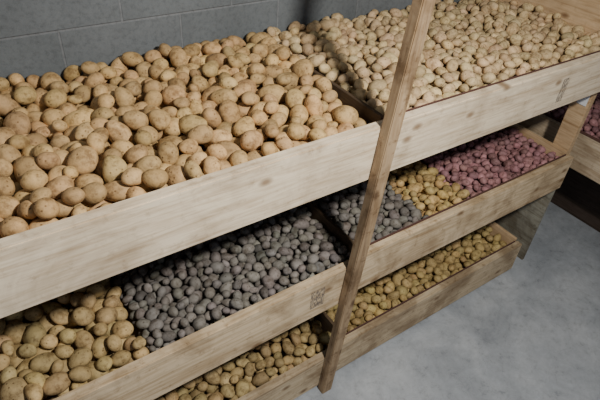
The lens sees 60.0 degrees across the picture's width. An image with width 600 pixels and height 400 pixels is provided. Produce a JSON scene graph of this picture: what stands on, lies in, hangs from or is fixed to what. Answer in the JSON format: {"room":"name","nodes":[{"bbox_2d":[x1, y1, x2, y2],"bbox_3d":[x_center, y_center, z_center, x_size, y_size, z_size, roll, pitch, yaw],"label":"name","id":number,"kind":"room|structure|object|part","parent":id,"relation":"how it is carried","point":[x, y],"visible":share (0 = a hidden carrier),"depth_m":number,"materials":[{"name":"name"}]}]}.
{"room":"root cellar","nodes":[
{"label":"root cellar","id":0,"kind":"room"},
{"bbox_2d":[0,0,459,89],"bbox_3d":[-0.236,-0.724,1.992,5.150,2.700,0.150,-20,45,-28],"label":"wall","id":1,"kind":"structure","parent":0,"point":[38,37],"depth_m":1.71,"materials":[{"name":"concrete"}]},
{"bbox_2d":[294,202,599,399],"bbox_3d":[0.802,1.458,1.601,5.150,0.100,4.065,-20,45,-28],"label":"floor","id":2,"kind":"structure","parent":0,"point":[531,331],"depth_m":2.52,"materials":[{"name":"concrete"}]},
{"bbox_2d":[0,0,599,399],"bbox_3d":[0.037,-0.463,1.699,3.280,2.691,0.801,-20,45,-28],"label":"storage rack","id":3,"kind":"object","parent":2,"relation":"on","point":[40,264],"visible":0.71,"depth_m":1.66,"materials":[{"name":"brown wood"}]},
{"bbox_2d":[0,277,148,399],"bbox_3d":[-0.988,0.385,1.571,0.848,0.152,0.746,-20,45,-28],"label":"potatoes","id":4,"kind":"object","parent":3,"relation":"on","point":[44,347],"visible":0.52,"depth_m":1.52,"materials":[{"name":"beige food"}]},
{"bbox_2d":[0,32,366,238],"bbox_3d":[-0.625,-0.180,1.412,1.641,0.190,0.756,-20,45,-28],"label":"potatoes","id":5,"kind":"object","parent":3,"relation":"on","point":[106,135],"visible":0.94,"depth_m":1.45,"materials":[{"name":"beige food"}]},
{"bbox_2d":[112,179,428,353],"bbox_3d":[-0.162,0.081,2.055,1.191,0.138,0.739,-20,45,-28],"label":"potatoes","id":6,"kind":"object","parent":3,"relation":"on","point":[234,260],"visible":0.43,"depth_m":1.82,"materials":[{"name":"grey food"}]},
{"bbox_2d":[154,225,506,399],"bbox_3d":[-0.220,0.491,2.356,2.794,0.135,0.742,-20,45,-28],"label":"potatoes","id":7,"kind":"object","parent":3,"relation":"on","point":[392,289],"visible":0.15,"depth_m":2.27,"materials":[{"name":"food"}]},
{"bbox_3d":[0.274,-0.265,1.472,0.245,2.690,0.037,-20,45,-28],"label":"post","id":8,"kind":"part","parent":3,"relation":"part of","materials":[{"name":"brown wood"}]},
{"bbox_2d":[387,160,469,215],"bbox_3d":[0.433,-0.138,2.401,0.271,0.127,0.732,-20,45,-28],"label":"potatoes","id":9,"kind":"object","parent":3,"relation":"on","point":[428,192],"visible":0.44,"depth_m":2.24,"materials":[{"name":"yellow food"}]},
{"bbox_2d":[267,0,599,114],"bbox_3d":[0.607,-0.627,2.131,1.364,0.168,0.741,-20,45,-28],"label":"potatoes","id":10,"kind":"object","parent":3,"relation":"on","point":[469,44],"visible":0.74,"depth_m":2.01,"materials":[{"name":"beige food"}]},
{"bbox_2d":[419,128,558,198],"bbox_3d":[0.804,-0.276,2.613,0.655,0.126,0.737,-20,45,-28],"label":"potatoes","id":11,"kind":"object","parent":3,"relation":"on","point":[478,165],"visible":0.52,"depth_m":2.44,"materials":[{"name":"food"}]},
{"bbox_3d":[1.092,-0.067,3.045,0.018,0.542,0.727,-20,45,-28],"label":"panel","id":12,"kind":"part","parent":3,"relation":"part of","materials":[{"name":"brown wood"}]},
{"bbox_3d":[1.296,-0.346,2.491,0.038,0.605,0.085,-20,45,-28],"label":"post","id":13,"kind":"part","parent":3,"relation":"part of","materials":[{"name":"brown wood"}]},
{"bbox_2d":[517,112,599,231],"bbox_3d":[2.105,-0.089,2.566,0.926,1.300,2.320,-20,45,-28],"label":"storage rack","id":14,"kind":"object","parent":2,"relation":"on","point":[578,194],"visible":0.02,"depth_m":3.14,"materials":[{"name":"brown wood"}]},
{"bbox_2d":[546,92,599,139],"bbox_3d":[1.961,-0.295,2.761,0.853,0.129,1.523,-20,45,-28],"label":"potatoes","id":15,"kind":"object","parent":14,"relation":"on","point":[591,125],"visible":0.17,"depth_m":2.86,"materials":[{"name":"food"}]}
]}

